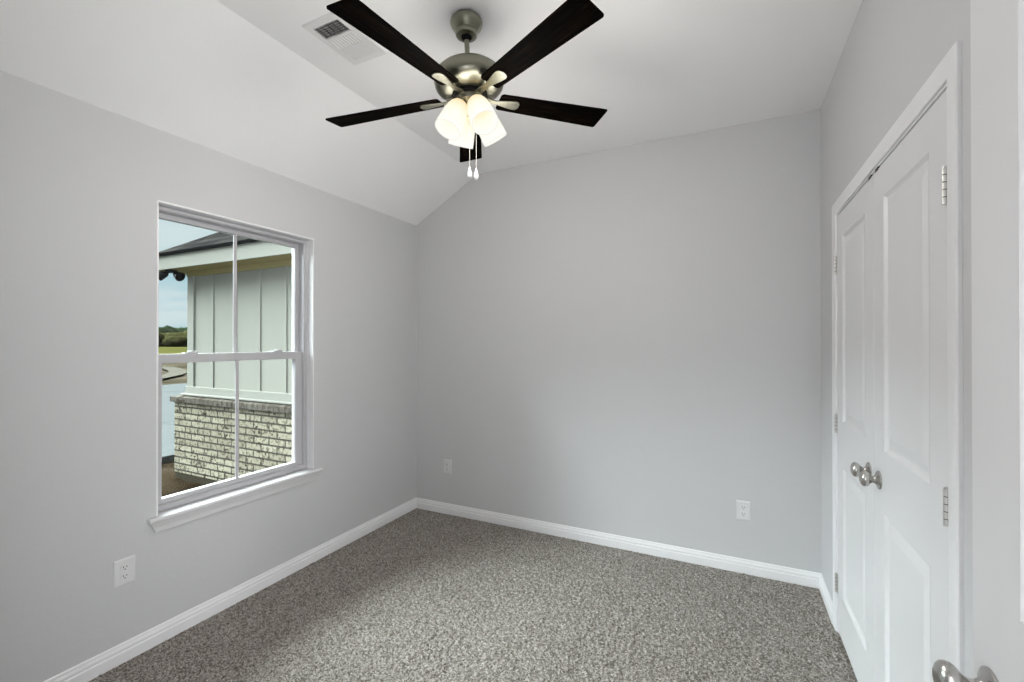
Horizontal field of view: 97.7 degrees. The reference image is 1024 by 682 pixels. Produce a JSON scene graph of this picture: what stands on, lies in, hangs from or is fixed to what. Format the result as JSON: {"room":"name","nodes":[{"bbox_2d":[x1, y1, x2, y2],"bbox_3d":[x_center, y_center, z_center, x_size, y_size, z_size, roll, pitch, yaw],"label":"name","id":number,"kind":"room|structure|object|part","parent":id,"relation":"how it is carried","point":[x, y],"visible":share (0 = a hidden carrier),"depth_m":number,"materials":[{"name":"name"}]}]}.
{"room":"empty bedroom","nodes":[
{"label":"empty bedroom","id":0,"kind":"room"},
{"bbox_2d":[0,70,415,681],"bbox_3d":[-1.551,0.214,2.546,0.150,2.472,3.305,0,0,26],"label":"wall","id":1,"kind":"structure","parent":0,"point":[82,183],"depth_m":1.99,"materials":[{"name":"grey paint"}]},
{"bbox_2d":[113,555,134,588],"bbox_3d":[-1.728,1.029,1.996,0.009,0.117,0.080,0,0,26],"label":"wall outlet","id":2,"kind":"object","parent":1,"relation":"attached to","point":[123,569],"visible":1,"depth_m":1.99,"materials":[{"name":"white plastic"}]},
{"bbox_2d":[120,563,129,570],"bbox_3d":[-1.726,1.009,1.995,0.002,0.027,0.034,0,0,26],"label":"receptacle","id":3,"kind":"object","parent":2,"relation":"attached to","point":[123,566],"depth_m":1.99,"materials":[{"name":"grey plastic"}]},
{"bbox_2d":[120,572,129,579],"bbox_3d":[-1.726,1.048,1.994,0.002,0.027,0.034,0,0,26],"label":"receptacle","id":4,"kind":"object","parent":2,"relation":"attached to","point":[123,575],"depth_m":1.99,"materials":[{"name":"grey plastic"}]},
{"bbox_2d":[43,498,416,681],"bbox_3d":[-1.483,1.387,2.492,0.014,0.085,3.035,0,0,26],"label":"baseboard","id":5,"kind":"structure","parent":1,"relation":"attached to","point":[119,654],"depth_m":2.32,"materials":[{"name":"white paint"}]},
{"bbox_2d":[147,200,322,532],"bbox_3d":[-1.534,0.118,2.542,0.184,1.571,0.976,0,0,26],"label":"window","id":6,"kind":"structure","parent":1,"relation":"in","point":[176,509],"depth_m":2.57,"materials":[{"name":"white paint"}]},
{"bbox_3d":[-1.596,-0.265,2.569,0.034,0.753,0.828,0,0,26],"label":"sash","id":7,"kind":"part","parent":6,"relation":"part of","materials":[{"name":"clear plastic"}]},
{"bbox_3d":[-1.564,0.434,2.546,0.035,0.736,0.834,0,0,26],"label":"sash","id":8,"kind":"part","parent":6,"relation":"part of","materials":[{"name":"clear plastic"}]},
{"bbox_3d":[-1.492,0.841,2.519,0.092,0.022,0.976,0,0,26],"label":"sill","id":9,"kind":"part","parent":6,"relation":"part of","materials":[{"name":"white paint"}]},
{"bbox_2d":[0,0,861,225],"bbox_3d":[-0.175,-1.195,1.883,3.210,0.552,3.305,0,0,26],"label":"ceiling","id":10,"kind":"structure","parent":0,"point":[243,80],"depth_m":2.11,"materials":[{"name":"white paint"}]},
{"bbox_2d":[301,12,386,64],"bbox_3d":[-0.743,-1.347,2.004,0.205,0.007,0.302,0,0,26],"label":"ceiling vent","id":11,"kind":"object","parent":10,"relation":"in","point":[340,36],"visible":1,"depth_m":1.99,"materials":[{"name":"white metal"}]},
{"bbox_2d":[326,0,606,179],"bbox_3d":[-0.202,-1.003,1.851,1.264,0.696,1.237,0,0,26],"label":"ceiling fan","id":12,"kind":"object","parent":10,"relation":"hanging from","point":[469,83],"visible":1,"depth_m":1.77,"materials":[{"name":"black wood"}]},
{"bbox_3d":[-0.554,-0.999,1.962,0.522,0.006,0.127,-3,10,13],"label":"fan blade","id":13,"kind":"part","parent":12,"relation":"part of","materials":[{"name":"brown wood"}]},
{"bbox_3d":[-0.376,-1.009,1.542,0.127,0.006,0.522,8,6,30],"label":"fan blade","id":14,"kind":"part","parent":12,"relation":"part of","materials":[{"name":"black wood"}]},
{"bbox_3d":[-0.237,-0.920,1.833,0.110,0.142,0.110,30,-17,-28],"label":"lamp shade","id":15,"kind":"part","parent":12,"relation":"part of","materials":[{"name":"white glass"}]},
{"bbox_3d":[-0.212,-0.922,1.942,0.110,0.142,0.110,-4,30,-32],"label":"lamp shade","id":16,"kind":"part","parent":12,"relation":"part of","materials":[{"name":"white glass"}]},
{"bbox_3d":[-0.171,-0.835,1.803,0.002,0.267,0.002,0,0,3],"label":"pull chain","id":17,"kind":"part","parent":12,"relation":"part of","materials":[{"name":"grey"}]},
{"bbox_3d":[-0.210,-1.021,2.262,0.127,0.006,0.522,-14,1,-5],"label":"fan blade","id":18,"kind":"part","parent":12,"relation":"part of","materials":[{"name":"brown wood"}]},
{"bbox_3d":[-0.129,-0.926,1.808,0.110,0.142,0.110,-4,-29,-32],"label":"lamp shade","id":19,"kind":"part","parent":12,"relation":"part of","materials":[{"name":"white glass"}]},
{"bbox_3d":[-0.103,-0.928,1.917,0.110,0.142,0.110,-37,17,-27],"label":"lamp shade","id":20,"kind":"part","parent":12,"relation":"part of","materials":[{"name":"white glass"}]},
{"bbox_3d":[0.079,-1.036,1.581,0.127,0.006,0.522,10,-8,-40],"label":"fan blade","id":21,"kind":"part","parent":12,"relation":"part of","materials":[{"name":"black wood"}]},
{"bbox_3d":[0.181,-1.044,2.027,0.522,0.006,0.127,-4,-10,-23],"label":"fan blade","id":22,"kind":"part","parent":12,"relation":"part of","materials":[{"name":"black wood"}]},
{"bbox_2d":[89,508,857,681],"bbox_3d":[-0.212,1.429,1.801,2.925,0.012,3.185,0,0,26],"label":"floor","id":23,"kind":"structure","parent":0,"point":[424,595],"depth_m":2.27,"materials":[{"name":"grey carpet"}]},
{"bbox_2d":[416,109,821,572],"bbox_3d":[0.500,0.044,3.265,3.210,2.818,0.080,0,0,26],"label":"wall","id":24,"kind":"structure","parent":0,"point":[625,341],"depth_m":3.04,"materials":[{"name":"grey paint"}]},
{"bbox_2d":[443,459,451,473],"bbox_3d":[-0.536,1.044,3.715,0.080,0.117,0.009,0,0,26],"label":"wall outlet","id":25,"kind":"object","parent":24,"relation":"attached to","point":[447,464],"visible":1,"depth_m":3.71,"materials":[{"name":"white plastic"}]},
{"bbox_2d":[416,497,820,588],"bbox_3d":[0.479,1.390,3.217,2.910,0.085,0.014,0,0,26],"label":"baseboard","id":26,"kind":"structure","parent":24,"relation":"attached to","point":[734,564],"depth_m":3.03,"materials":[{"name":"white paint"}]},
{"bbox_2d":[736,500,750,520],"bbox_3d":[1.428,1.047,2.760,0.080,0.117,0.009,0,0,26],"label":"wall outlet","id":27,"kind":"object","parent":24,"relation":"attached to","point":[743,508],"visible":1,"depth_m":2.76,"materials":[{"name":"white plastic"}]},
{"bbox_2d":[820,0,972,677],"bbox_3d":[1.164,0.036,1.171,0.115,2.818,3.205,0,0,26],"label":"wall","id":28,"kind":"structure","parent":0,"point":[892,48],"depth_m":1.53,"materials":[{"name":"grey paint"}]},
{"bbox_2d":[819,573,832,623],"bbox_3d":[1.702,1.387,2.420,0.014,0.085,0.379,0,0,26],"label":"baseboard","id":29,"kind":"structure","parent":28,"relation":"attached to","point":[825,594],"depth_m":2.40,"materials":[{"name":"white paint"}]},
{"bbox_2d":[834,174,874,681],"bbox_3d":[1.450,0.396,1.921,0.094,2.026,0.628,0,0,26],"label":"door","id":30,"kind":"structure","parent":28,"relation":"in","point":[854,261],"depth_m":1.87,"materials":[{"name":"white paint"}]},
{"bbox_3d":[1.324,0.491,1.702,0.058,0.065,0.065,0,0,26],"label":"knob","id":31,"kind":"part","parent":30,"relation":"part of","materials":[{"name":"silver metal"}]},
{"bbox_2d":[832,40,963,674],"bbox_3d":[1.371,0.374,1.610,0.127,2.115,1.375,0,0,26],"label":"door frame","id":32,"kind":"structure","parent":28,"relation":"attached to","point":[949,70],"depth_m":1.04,"materials":[{"name":"white paint"}]},
{"bbox_2d":[859,89,948,681],"bbox_3d":[1.175,0.394,1.355,0.094,2.026,0.628,0,0,26],"label":"door","id":33,"kind":"structure","parent":28,"relation":"in","point":[910,479],"depth_m":1.30,"materials":[{"name":"white paint"}]},
{"bbox_3d":[1.269,0.490,1.589,0.058,0.065,0.065,0,0,26],"label":"knob","id":34,"kind":"part","parent":33,"relation":"part of","materials":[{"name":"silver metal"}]},
{"bbox_3d":[-0.885,0.033,0.455,3.175,2.818,0.115,0,0,26],"label":"wall","id":35,"kind":"structure","parent":0,"visible":0},
{"bbox_2d":[932,0,1023,681],"bbox_3d":[0.565,0.394,0.320,0.166,2.018,0.868,0,0,26],"label":"door","id":36,"kind":"structure","parent":35,"relation":"in","point":[997,26],"depth_m":0.65,"materials":[{"name":"white paint"}]},
{"bbox_3d":[0.683,0.521,0.678,0.066,0.065,0.065,0,0,26],"label":"knob","id":37,"kind":"part","parent":36,"relation":"part of","materials":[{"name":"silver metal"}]},
{"label":"outside","id":38,"kind":"structure","parent":0,"visible":0},
{"bbox_2d":[162,383,186,463],"bbox_3d":[-10.067,1.673,8.439,11.708,0.200,22.388,0,0,26],"label":"driveway","id":39,"kind":"structure","parent":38,"point":[168,408],"depth_m":9.09,"materials":[{"name":"concrete"}]},
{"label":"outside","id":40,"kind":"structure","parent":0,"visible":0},
{"bbox_2d":[162,366,186,378],"bbox_3d":[-19.784,1.686,24.764,12.008,0.001,6.369,0,0,26],"label":"gravel path","id":41,"kind":"structure","parent":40,"point":[173,371],"depth_m":24.73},
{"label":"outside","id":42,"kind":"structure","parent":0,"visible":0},
{"bbox_2d":[162,462,203,496],"bbox_3d":[-6.338,1.648,3.630,9.420,0.087,17.000,0,0,26],"label":"ground","id":43,"kind":"structure","parent":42,"point":[170,484],"depth_m":5.21,"materials":[{"name":"brown soil"}]},
{"bbox_2d":[159,232,291,484],"bbox_3d":[-1.750,-0.291,6.642,3.515,4.374,4.585,0,0,26],"label":"house wing","id":44,"kind":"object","parent":43,"relation":"on","point":[204,416],"visible":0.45,"depth_m":4.99,"materials":[{"name":"beige wood"}]},
{"bbox_2d":[159,270,184,280],"bbox_3d":[-4.087,-0.780,5.356,0.321,0.134,0.141,0,0,1],"label":"light","id":45,"kind":"object","parent":44,"relation":"attached to","point":[179,276],"visible":0.9,"depth_m":5.33,"materials":[{"name":"black metal"}]},
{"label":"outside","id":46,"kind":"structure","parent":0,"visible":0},
{"bbox_2d":[158,347,186,353],"bbox_3d":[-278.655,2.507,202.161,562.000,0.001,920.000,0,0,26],"label":"field","id":47,"kind":"structure","parent":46,"point":[161,350],"depth_m":99.15,"materials":[{"name":"green plant"}]},
{"bbox_2d":[158,331,186,346],"bbox_3d":[-196.386,0.254,255.710,225.816,13.945,225.508,0,0,26],"label":"brush","id":48,"kind":"object","parent":47,"relation":"on","point":[179,339],"visible":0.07,"depth_m":185.46,"materials":[{"name":"green plant"}]},
{"bbox_2d":[159,325,186,332],"bbox_3d":[-282.284,-0.892,349.059,201.979,24.524,325.683,0,0,26],"label":"tree line","id":49,"kind":"object","parent":47,"relation":"on","point":[165,329],"visible":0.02,"depth_m":349.72,"materials":[{"name":"green plant"}]},
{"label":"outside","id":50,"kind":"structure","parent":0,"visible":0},
{"bbox_2d":[162,363,186,384],"bbox_3d":[-28.005,1.773,24.726,48.000,0.205,140.000,0,0,26],"label":"lot","id":51,"kind":"structure","parent":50,"point":[179,379],"depth_m":22.27,"materials":[{"name":"beige concrete"}]}
]}

